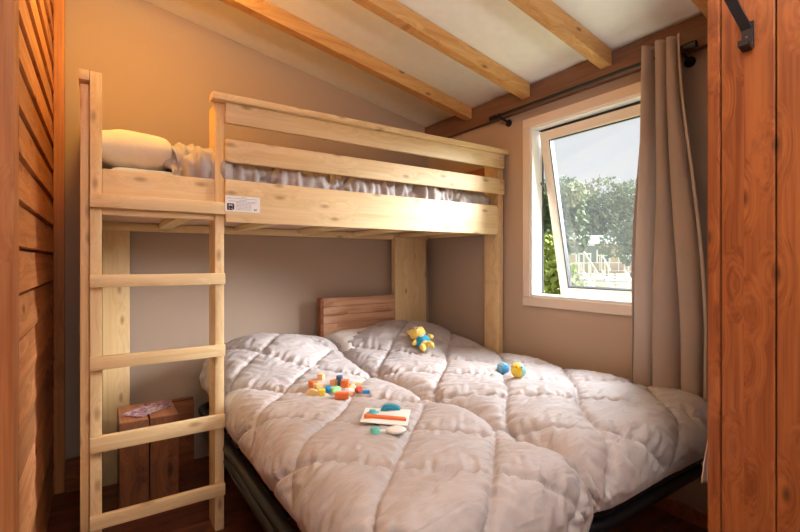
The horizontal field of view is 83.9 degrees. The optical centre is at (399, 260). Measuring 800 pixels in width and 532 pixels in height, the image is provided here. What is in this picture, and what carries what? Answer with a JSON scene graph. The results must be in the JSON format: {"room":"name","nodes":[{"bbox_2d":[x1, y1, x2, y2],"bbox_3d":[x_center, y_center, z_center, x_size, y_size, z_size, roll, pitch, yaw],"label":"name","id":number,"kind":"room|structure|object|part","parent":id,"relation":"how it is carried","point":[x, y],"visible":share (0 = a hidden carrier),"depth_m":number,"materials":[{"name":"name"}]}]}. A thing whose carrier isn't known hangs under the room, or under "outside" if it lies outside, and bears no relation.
{"room":"children's bedroom","nodes":[
{"label":"children's bedroom","id":0,"kind":"room"},
{"bbox_2d":[45,0,427,461],"bbox_3d":[-1.282,-0.297,2.392,3.550,2.774,0.080,0,0,-34],"label":"wall","id":1,"kind":"structure","parent":0,"point":[160,69],"depth_m":2.43,"materials":[{"name":"beige paint"}]},
{"bbox_2d":[47,454,707,531],"bbox_3d":[0.222,1.115,0.234,3.630,0.050,5.340,0,0,-34],"label":"floor","id":2,"kind":"structure","parent":0,"point":[65,509],"depth_m":1.90,"materials":[{"name":"brown wood"}]},
{"bbox_2d":[0,0,64,531],"bbox_3d":[-0.989,-0.152,1.133,0.097,2.485,2.325,0,0,-34],"label":"wall","id":3,"kind":"structure","parent":2,"relation":"on","point":[32,308],"depth_m":1.42,"materials":[{"name":"brown wood"}]},
{"bbox_3d":[-0.830,-0.152,0.930,0.044,2.485,0.070,0,0,-34],"label":"post","id":4,"kind":"part","parent":3,"relation":"part of","materials":[{"name":"brown wood"}]},
{"bbox_3d":[-0.998,-0.153,1.138,0.028,2.482,2.302,0,0,-34],"label":"slat panel","id":5,"kind":"part","parent":3,"relation":"part of","materials":[{"name":"brown wood"}]},
{"bbox_3d":[-1.606,-0.150,2.098,0.042,2.480,0.035,0,0,-34],"label":"post","id":6,"kind":"part","parent":3,"relation":"part of","materials":[{"name":"brown wood"}]},
{"bbox_2d":[65,456,79,492],"bbox_3d":[-1.551,1.016,2.123,0.073,0.147,0.055,0,0,-34],"label":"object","id":7,"kind":"object","parent":2,"relation":"on","point":[72,465],"visible":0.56,"depth_m":2.10,"materials":[{"name":"brown wood"}]},
{"bbox_2d":[117,399,178,508],"bbox_3d":[-1.163,0.888,2.050,0.227,0.403,0.260,0,0,-34],"label":"nightstand","id":8,"kind":"object","parent":2,"relation":"on","point":[149,471],"visible":0.84,"depth_m":1.95,"materials":[{"name":"brown wood"}]},
{"bbox_2d":[121,400,171,416],"bbox_3d":[-1.150,0.682,2.046,0.126,0.010,0.229,0,0,31],"label":"leaflet","id":9,"kind":"object","parent":8,"relation":"on","point":[141,411],"visible":1,"depth_m":2.04,"materials":[{"name":"pink paper"}]},
{"bbox_2d":[144,396,193,466],"bbox_3d":[-1.306,0.914,2.288,0.448,0.352,0.055,0,0,-34],"label":"panel","id":10,"kind":"object","parent":2,"relation":"on","point":[185,409],"visible":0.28,"depth_m":2.37,"materials":[{"name":"brown wood"}]},
{"bbox_2d":[198,401,296,531],"bbox_3d":[-0.268,0.916,1.828,0.774,0.347,1.774,0,0,-34],"label":"frame","id":11,"kind":"object","parent":2,"relation":"on","point":[267,512],"visible":0.08,"depth_m":1.49,"materials":[{"name":"black metal"}]},
{"bbox_3d":[-0.901,0.950,2.275,0.030,0.280,0.030,0,0,-34],"label":"leg","id":12,"kind":"part","parent":11,"relation":"part of","materials":[{"name":"black metal"}]},
{"bbox_3d":[-0.268,0.817,1.828,0.770,0.046,1.770,0,0,-34],"label":"rail","id":13,"kind":"part","parent":11,"relation":"part of","materials":[{"name":"black metal"}]},
{"bbox_3d":[-0.270,0.675,1.832,0.660,0.140,1.740,0,0,-34],"label":"mattress","id":14,"kind":"object","parent":11,"relation":"on","visible":0},
{"bbox_2d":[199,333,592,531],"bbox_3d":[-0.251,0.569,1.800,0.791,0.368,1.901,0,0,-34],"label":"duvet","id":15,"kind":"object","parent":14,"relation":"on","point":[449,471],"visible":0.94,"depth_m":1.27,"materials":[{"name":"grey fabric"}]},
{"bbox_2d":[305,388,318,395],"bbox_3d":[-0.355,0.532,1.801,0.055,0.028,0.019,0,0,-5],"label":"block","id":16,"kind":"object","parent":15,"relation":"on","point":[313,392],"visible":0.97,"depth_m":1.79,"materials":[{"name":"brown wood"}]},
{"bbox_2d":[309,380,316,387],"bbox_3d":[-0.372,0.527,1.902,0.028,0.028,0.028,0,0,39],"label":"block","id":17,"kind":"object","parent":15,"relation":"on","point":[311,382],"visible":0.63,"depth_m":1.89,"materials":[{"name":"orange paint"}]},
{"bbox_2d":[313,382,322,390],"bbox_3d":[-0.346,0.532,1.878,0.030,0.030,0.030,0,0,-40],"label":"block","id":18,"kind":"object","parent":15,"relation":"on","point":[318,385],"visible":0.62,"depth_m":1.87,"materials":[{"name":"brown wood"}]},
{"bbox_2d":[317,373,324,379],"bbox_3d":[-0.352,0.515,1.983,0.025,0.025,0.025,0,0,16],"label":"block","id":19,"kind":"object","parent":15,"relation":"on","point":[320,376],"visible":1,"depth_m":1.97,"materials":[{"name":"brown paint"}]},
{"bbox_2d":[319,389,324,395],"bbox_3d":[-0.317,0.534,1.807,0.025,0.025,0.025,0,0,-5],"label":"block","id":20,"kind":"object","parent":15,"relation":"on","point":[321,391],"visible":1,"depth_m":1.79,"materials":[{"name":"yellow paint"}]},
{"bbox_2d":[324,386,331,392],"bbox_3d":[-0.302,0.539,1.870,0.019,0.019,0.042,0,0,10],"label":"block","id":21,"kind":"object","parent":15,"relation":"on","point":[327,388],"visible":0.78,"depth_m":1.85,"materials":[{"name":"blue paint"}]},
{"bbox_2d":[330,379,337,385],"bbox_3d":[-0.284,0.524,1.918,0.025,0.025,0.025,0,0,27],"label":"block","id":22,"kind":"object","parent":15,"relation":"on","point":[333,382],"visible":0.88,"depth_m":1.91,"materials":[{"name":"brown paint"}]},
{"bbox_2d":[330,386,339,392],"bbox_3d":[-0.273,0.539,1.872,0.019,0.019,0.042,0,0,33],"label":"block","id":23,"kind":"object","parent":15,"relation":"on","point":[334,389],"visible":1,"depth_m":1.86,"materials":[{"name":"green paint"}]},
{"bbox_2d":[336,375,342,386],"bbox_3d":[-0.260,0.517,1.915,0.028,0.046,0.028,0,0,-11],"label":"block","id":24,"kind":"object","parent":15,"relation":"on","point":[339,378],"visible":0.88,"depth_m":1.91,"materials":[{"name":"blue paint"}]},
{"bbox_2d":[335,391,348,398],"bbox_3d":[-0.230,0.532,1.763,0.055,0.025,0.025,0,0,-2],"label":"block","id":25,"kind":"object","parent":15,"relation":"on","point":[344,394],"visible":1,"depth_m":1.75,"materials":[{"name":"orange paint"}]},
{"bbox_2d":[341,379,348,387],"bbox_3d":[-0.237,0.530,1.921,0.032,0.032,0.032,0,0,4],"label":"block","id":26,"kind":"object","parent":15,"relation":"on","point":[344,382],"visible":0.91,"depth_m":1.91,"materials":[{"name":"orange paint"}]},
{"bbox_2d":[352,382,361,386],"bbox_3d":[-0.191,0.549,1.978,0.040,0.018,0.018,0,0,-17],"label":"block","id":27,"kind":"object","parent":15,"relation":"on","point":[356,384],"visible":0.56,"depth_m":1.97,"materials":[{"name":"brown wood"}]},
{"bbox_2d":[355,386,362,392],"bbox_3d":[-0.173,0.537,1.860,0.022,0.032,0.035,0,0,-34],"label":"block","id":28,"kind":"object","parent":15,"relation":"on","point":[357,389],"visible":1,"depth_m":1.85,"materials":[{"name":"red paint"}]},
{"bbox_2d":[362,390,369,393],"bbox_3d":[-0.141,0.544,1.849,0.030,0.014,0.014,0,0,-11],"label":"block","id":29,"kind":"object","parent":15,"relation":"on","point":[363,391],"visible":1,"depth_m":1.84,"materials":[{"name":"blue paint"}]},
{"bbox_2d":[370,426,379,434],"bbox_3d":[-0.079,0.532,1.402,0.030,0.017,0.030,0,0,-34],"label":"disc","id":30,"kind":"object","parent":15,"relation":"on","point":[374,430],"visible":1,"depth_m":1.39,"materials":[{"name":"teal paint"}]},
{"bbox_2d":[360,408,410,425],"bbox_3d":[-0.047,0.540,1.533,0.164,0.028,0.152,0,0,3],"label":"board","id":31,"kind":"object","parent":15,"relation":"on","point":[402,412],"visible":0.79,"depth_m":1.53,"materials":[{"name":"white paint"}]},
{"bbox_2d":[367,409,378,413],"bbox_3d":[-0.096,0.526,1.547,0.048,0.019,0.032,0,0,-34],"label":"dome","id":32,"kind":"object","parent":31,"relation":"on","point":[371,411],"visible":0.65,"depth_m":1.54,"materials":[{"name":"teal paint"}]},
{"bbox_2d":[364,413,405,420],"bbox_3d":[-0.051,0.533,1.510,0.144,0.036,0.018,0,0,-11],"label":"bar","id":33,"kind":"object","parent":31,"relation":"on","point":[366,416],"visible":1,"depth_m":1.50,"materials":[{"name":"orange paint"}]},
{"bbox_2d":[381,403,400,410],"bbox_3d":[-0.034,0.530,1.591,0.077,0.037,0.023,0,0,-11],"label":"arch","id":34,"kind":"object","parent":31,"relation":"on","point":[391,406],"visible":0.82,"depth_m":1.58,"materials":[{"name":"teal wood"}]},
{"bbox_2d":[380,425,406,433],"bbox_3d":[-0.020,0.539,1.417,0.080,0.022,0.057,0,0,-34],"label":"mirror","id":35,"kind":"object","parent":15,"relation":"on","point":[395,429],"visible":0.98,"depth_m":1.41,"materials":[{"name":"white paint"}]},
{"bbox_2d":[78,68,508,531],"bbox_3d":[-0.434,0.211,2.418,2.107,1.758,0.785,0,0,-34],"label":"bunk bed","id":36,"kind":"object","parent":2,"relation":"on","point":[113,203],"visible":0.93,"depth_m":1.91,"materials":[{"name":"brown wood"}]},
{"bbox_3d":[-1.312,0.233,1.865,0.026,1.715,0.720,0,0,-34],"label":"panel","id":37,"kind":"part","parent":36,"relation":"part of","materials":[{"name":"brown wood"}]},
{"bbox_3d":[-1.106,0.211,1.618,0.036,1.758,0.120,0,0,-34],"label":"ladder post","id":38,"kind":"part","parent":36,"relation":"part of","materials":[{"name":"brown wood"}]},
{"bbox_3d":[-1.397,0.270,2.190,0.113,1.640,0.030,0,0,-34],"label":"post","id":39,"kind":"part","parent":36,"relation":"part of","materials":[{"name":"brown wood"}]},
{"bbox_2d":[112,167,172,174],"bbox_3d":[-0.435,-0.281,2.429,1.935,0.149,0.605,0,0,-34],"label":"mattress","id":40,"kind":"object","parent":36,"relation":"on","point":[115,168],"visible":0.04,"depth_m":1.71,"materials":[{"name":"white fabric"}]},
{"bbox_2d":[102,129,173,170],"bbox_3d":[-1.168,-0.432,1.926,0.270,0.182,0.600,0,0,-34],"label":"pillow","id":41,"kind":"object","parent":40,"relation":"on","point":[120,148],"visible":0.49,"depth_m":1.71,"materials":[{"name":"beige fabric"}]},
{"bbox_2d":[163,142,488,204],"bbox_3d":[-0.343,-0.388,2.464,1.813,0.219,0.694,0,0,-34],"label":"duvet","id":42,"kind":"object","parent":40,"relation":"on","point":[190,160],"visible":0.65,"depth_m":1.99,"materials":[{"name":"grey fabric"}]},
{"bbox_3d":[-0.763,0.225,1.849,0.035,1.730,0.120,0,0,-34],"label":"ladder post","id":43,"kind":"part","parent":36,"relation":"part of","materials":[{"name":"brown wood"}]},
{"bbox_2d":[234,197,256,210],"bbox_3d":[-0.646,-0.235,1.825,0.121,0.052,0.001,0,0,-34],"label":"label","id":44,"kind":"object","parent":36,"relation":"attached to","point":[240,203],"depth_m":1.83,"materials":[{"name":"grey paper"}]},
{"bbox_3d":[-0.441,-0.199,2.438,1.995,0.013,0.665,0,0,-34],"label":"panel","id":45,"kind":"part","parent":36,"relation":"part of","materials":[{"name":"beige wood"}]},
{"bbox_3d":[-0.056,-0.654,2.239,1.679,0.027,0.065,0,0,-34],"label":"cap rail","id":46,"kind":"part","parent":36,"relation":"part of","materials":[{"name":"brown wood"}]},
{"bbox_3d":[-0.041,-0.448,2.251,1.610,0.092,0.022,0,0,-34],"label":"guard rail","id":47,"kind":"part","parent":36,"relation":"part of","materials":[{"name":"brown wood"}]},
{"bbox_3d":[-0.041,-0.599,2.251,1.610,0.082,0.022,0,0,-34],"label":"guard rail","id":48,"kind":"part","parent":36,"relation":"part of","materials":[{"name":"brown wood"}]},
{"bbox_3d":[0.023,0.463,3.135,0.168,1.255,0.052,0,0,-34],"label":"post","id":49,"kind":"part","parent":36,"relation":"part of","materials":[{"name":"brown wood"}]},
{"bbox_3d":[0.135,0.245,3.223,0.112,1.690,0.030,0,0,-34],"label":"post","id":50,"kind":"part","parent":36,"relation":"part of","materials":[{"name":"brown wood"}]},
{"bbox_3d":[0.375,-0.552,3.040,0.022,0.065,0.578,0,0,-34],"label":"rail","id":51,"kind":"part","parent":36,"relation":"part of","materials":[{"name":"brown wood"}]},
{"bbox_3d":[0.580,0.225,2.755,0.042,1.730,0.120,0,0,-34],"label":"post","id":52,"kind":"part","parent":36,"relation":"part of","materials":[{"name":"brown wood"}]},
{"bbox_2d":[317,295,394,336],"bbox_3d":[-0.276,0.661,2.927,0.554,0.858,0.052,0,0,-34],"label":"headboard","id":53,"kind":"object","parent":2,"relation":"on","point":[334,314],"visible":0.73,"depth_m":2.87,"materials":[{"name":"brown wood"}]},
{"bbox_2d":[589,458,703,531],"bbox_3d":[0.401,0.916,2.272,0.849,0.347,1.784,0,0,-34],"label":"frame","id":54,"kind":"object","parent":2,"relation":"on","point":[607,520],"visible":0.05,"depth_m":1.49,"materials":[{"name":"black metal"}]},
{"bbox_3d":[0.378,0.665,2.275,0.730,0.160,1.730,0,0,-34],"label":"mattress","id":55,"kind":"object","parent":54,"relation":"on","visible":0},
{"bbox_2d":[323,327,366,351],"bbox_3d":[-0.164,0.499,2.784,0.560,0.146,0.336,0,0,-34],"label":"pillow","id":56,"kind":"object","parent":55,"relation":"on","point":[342,337],"visible":0.15,"depth_m":2.68,"materials":[{"name":"white fabric"}]},
{"bbox_2d":[331,320,707,513],"bbox_3d":[0.364,0.548,2.214,0.918,0.328,1.900,0,0,-34],"label":"duvet","id":57,"kind":"object","parent":55,"relation":"on","point":[621,437],"visible":0.84,"depth_m":1.65,"materials":[{"name":"grey fabric"}]},
{"bbox_2d":[407,326,433,351],"bbox_3d":[0.122,0.439,2.549,0.130,0.123,0.204,0,0,-14],"label":"plush bear","id":58,"kind":"object","parent":57,"relation":"on","point":[417,334],"visible":1,"depth_m":2.51},
{"bbox_3d":[0.127,0.480,2.472,0.040,0.041,0.051,0,0,-34],"label":"leg","id":59,"kind":"part","parent":58,"relation":"part of","materials":[{"name":"yellow fabric"}]},
{"bbox_3d":[0.170,0.466,2.483,0.036,0.039,0.055,0,0,-34],"label":"leg","id":60,"kind":"part","parent":58,"relation":"part of","materials":[{"name":"orange"}]},
{"bbox_2d":[497,362,509,374],"bbox_3d":[0.497,0.517,2.143,0.061,0.060,0.059,0,0,-34],"label":"toy","id":61,"kind":"object","parent":57,"relation":"on","point":[502,368],"visible":0.95,"depth_m":2.12,"materials":[{"name":"blue"}]},
{"bbox_2d":[510,362,525,377],"bbox_3d":[0.532,0.492,2.003,0.069,0.068,0.067,0,0,-34],"label":"toy","id":62,"kind":"object","parent":57,"relation":"on","point":[518,370],"visible":1,"depth_m":1.98,"materials":[{"name":"yellow"}]},
{"bbox_2d":[708,0,799,531],"bbox_3d":[1.152,-0.015,0.733,0.038,2.210,1.127,0,0,-34],"label":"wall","id":63,"kind":"structure","parent":2,"relation":"on","point":[754,95],"depth_m":1.11,"materials":[{"name":"brown wood"}]},
{"bbox_2d":[724,0,753,52],"bbox_3d":[0.831,-0.603,1.096,0.104,0.157,0.032,0,0,-20],"label":"bracket","id":64,"kind":"object","parent":63,"relation":"attached to","point":[746,27],"visible":1,"depth_m":1.10,"materials":[{"name":"grey metal"}]},
{"bbox_3d":[0.859,-0.562,1.106,0.039,0.074,0.024,0,0,-34],"label":"foot plate","id":65,"kind":"part","parent":64,"relation":"part of","materials":[{"name":"grey metal"}]},
{"bbox_2d":[144,0,702,126],"bbox_3d":[0.302,-1.341,0.240,3.930,0.797,5.420,0,0,-34],"label":"ceiling","id":66,"kind":"structure","parent":0,"point":[499,30],"depth_m":2.28,"materials":[{"name":"white paint"}]},
{"bbox_2d":[220,0,471,120],"bbox_3d":[-1.004,-1.301,1.949,3.514,0.744,0.055,0,0,-34],"label":"rafter","id":67,"kind":"object","parent":66,"relation":"attached to","point":[262,10],"visible":1,"depth_m":2.40,"materials":[{"name":"brown wood"}]},
{"bbox_2d":[352,0,529,98],"bbox_3d":[-0.738,-1.301,1.554,3.514,0.744,0.055,0,0,-34],"label":"rafter","id":68,"kind":"object","parent":66,"relation":"attached to","point":[394,12],"visible":1,"depth_m":2.18,"materials":[{"name":"brown wood"}]},
{"bbox_2d":[508,0,611,68],"bbox_3d":[-0.468,-1.301,1.153,3.514,0.744,0.055,0,0,-34],"label":"rafter","id":69,"kind":"object","parent":66,"relation":"attached to","point":[546,13],"visible":1,"depth_m":1.94,"materials":[{"name":"brown wood"}]},
{"bbox_2d":[691,0,707,18],"bbox_3d":[-0.199,-1.301,0.755,3.514,0.744,0.055,0,0,-34],"label":"rafter","id":70,"kind":"object","parent":66,"relation":"attached to","point":[702,5],"depth_m":1.67,"materials":[{"name":"brown wood"}]},
{"bbox_2d":[428,47,707,512],"bbox_3d":[1.694,0.020,1.226,0.080,2.140,5.340,0,0,-34],"label":"wall","id":71,"kind":"structure","parent":0,"point":[563,338],"depth_m":2.57,"materials":[{"name":"beige paint"}]},
{"bbox_2d":[425,14,707,137],"bbox_3d":[1.668,-0.933,1.161,0.035,0.130,5.260,0,0,-34],"label":"beam","id":72,"kind":"structure","parent":71,"relation":"attached to","point":[695,28],"depth_m":2.29,"materials":[{"name":"brown wood"}]},
{"bbox_2d":[523,81,640,315],"bbox_3d":[1.072,-0.280,2.313,0.300,1.070,0.847,0,0,-34],"label":"window","id":73,"kind":"structure","parent":71,"relation":"in","point":[622,104],"depth_m":2.54,"materials":[{"name":"beige"}]},
{"bbox_2d":[489,40,697,126],"bbox_3d":[0.893,-0.844,2.251,0.105,0.067,1.122,0,0,-34],"label":"curtain rod","id":74,"kind":"object","parent":71,"relation":"attached to","point":[689,62],"visible":0.94,"depth_m":2.12,"materials":[{"name":"black metal"}]},
{"bbox_2d":[631,33,706,401],"bbox_3d":[1.113,-0.187,1.845,0.089,1.464,0.315,0,0,-32],"label":"curtain","id":75,"kind":"object","parent":74,"relation":"hanging from","point":[669,297],"visible":0.97,"depth_m":1.83,"materials":[{"name":"beige fabric"}]},
{"bbox_2d":[652,496,707,529],"bbox_3d":[1.678,1.058,1.168,0.012,0.065,5.260,0,0,-34],"label":"baseboard","id":76,"kind":"structure","parent":71,"relation":"attached to","point":[688,513],"depth_m":1.87,"materials":[{"name":"brown wood"}]},
{"label":"outside","id":77,"kind":"structure","parent":0,"visible":0},
{"bbox_2d":[544,273,630,293],"bbox_3d":[24.328,1.400,46.557,87.600,0.100,130.000,0,0,-34],"label":"lawn","id":78,"kind":"structure","parent":77,"point":[599,278],"depth_m":30.81,"materials":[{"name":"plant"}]},
{"bbox_2d":[544,232,584,294],"bbox_3d":[3.109,0.378,8.995,1.165,1.944,1.248,0,0,19],"label":"bush","id":79,"kind":"object","parent":78,"relation":"on","point":[551,278],"visible":0.36,"depth_m":8.79,"materials":[{"name":"green leaves"},{"name":"bark"}]},
{"bbox_2d":[544,175,590,260],"bbox_3d":[5.627,-0.830,16.201,2.500,4.360,3.128,0,0,33],"label":"tree","id":80,"kind":"object","parent":78,"relation":"on","point":[574,204],"visible":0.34,"depth_m":15.61,"materials":[{"name":"green plant"}]},
{"bbox_2d":[547,233,597,286],"bbox_3d":[6.271,-0.050,19.372,4.260,2.800,6.424,0,0,3],"label":"cabin","id":81,"kind":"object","parent":78,"relation":"on","point":[589,254],"visible":0.26,"depth_m":17.80,"materials":[{"name":"white"}]},
{"bbox_3d":[6.648,0.447,16.859,1.807,1.654,1.855,0,0,-34],"label":"handrail","id":82,"kind":"part","parent":81,"relation":"part of","materials":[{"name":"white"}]},
{"bbox_3d":[5.941,0.090,17.630,3.200,0.820,0.060,0,0,3],"label":"railing","id":83,"kind":"part","parent":81,"relation":"part of","materials":[{"name":"white wood"}]},
{"bbox_3d":[7.460,-0.205,17.904,0.080,1.410,0.080,0,0,3],"label":"porch post","id":84,"kind":"part","parent":81,"relation":"part of","materials":[{"name":"white wood"}]},
{"bbox_2d":[545,194,621,234],"bbox_3d":[14.462,-2.039,33.875,5.048,6.778,6.531,0,0,-18],"label":"tree","id":85,"kind":"object","parent":78,"relation":"on","point":[600,211],"visible":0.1,"depth_m":31.45,"materials":[{"name":"green plant"}]},
{"bbox_2d":[565,174,635,279],"bbox_3d":[14.729,-2.394,32.297,7.375,7.488,5.680,0,0,23],"label":"tree","id":86,"kind":"object","parent":78,"relation":"on","point":[594,194],"visible":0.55,"depth_m":31.26,"materials":[{"name":"green plant"}]},
{"bbox_2d":[579,235,631,287],"bbox_3d":[10.305,-0.050,24.380,5.800,2.800,6.424,0,0,9],"label":"cabin","id":87,"kind":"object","parent":78,"relation":"on","point":[604,265],"visible":0.33,"depth_m":23.12,"materials":[{"name":"white wood"}]},
{"bbox_3d":[10.036,0.090,22.643,5.200,0.820,0.060,0,0,9],"label":"railing","id":88,"kind":"part","parent":87,"relation":"part of","materials":[{"name":"white wood"}]},
{"bbox_3d":[10.666,0.447,21.809,1.187,1.654,1.454,0,0,9],"label":"handrail","id":89,"kind":"part","parent":87,"relation":"part of","materials":[{"name":"white wood"}]},
{"bbox_2d":[595,218,632,266],"bbox_3d":[7.861,-0.066,14.915,2.089,2.832,2.755,0,0,-34],"label":"tree","id":90,"kind":"object","parent":78,"relation":"on","point":[624,240],"visible":0.25,"depth_m":15.07,"materials":[{"name":"green plant"}]},
{"bbox_2d":[606,177,635,277],"bbox_3d":[17.711,-2.405,32.821,4.578,7.511,7.335,0,0,42],"label":"tree","id":91,"kind":"object","parent":78,"relation":"on","point":[632,190],"visible":0.2,"depth_m":32.12,"materials":[{"name":"green plant"}]},
{"bbox_3d":[0.876,0.368,1.240,0.006,0.006,0.025,0,0,-34],"label":"peg","id":92,"kind":"object","parent":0,"visible":0},
{"bbox_2d":[701,439,707,482],"bbox_3d":[0.882,0.495,1.250,0.078,0.251,0.041,0,0,-34],"label":"cloth","id":93,"kind":"object","parent":92,"relation":"hanging from","point":[704,478],"visible":0.11,"depth_m":1.24,"materials":[{"name":"white fabric"}]}
]}

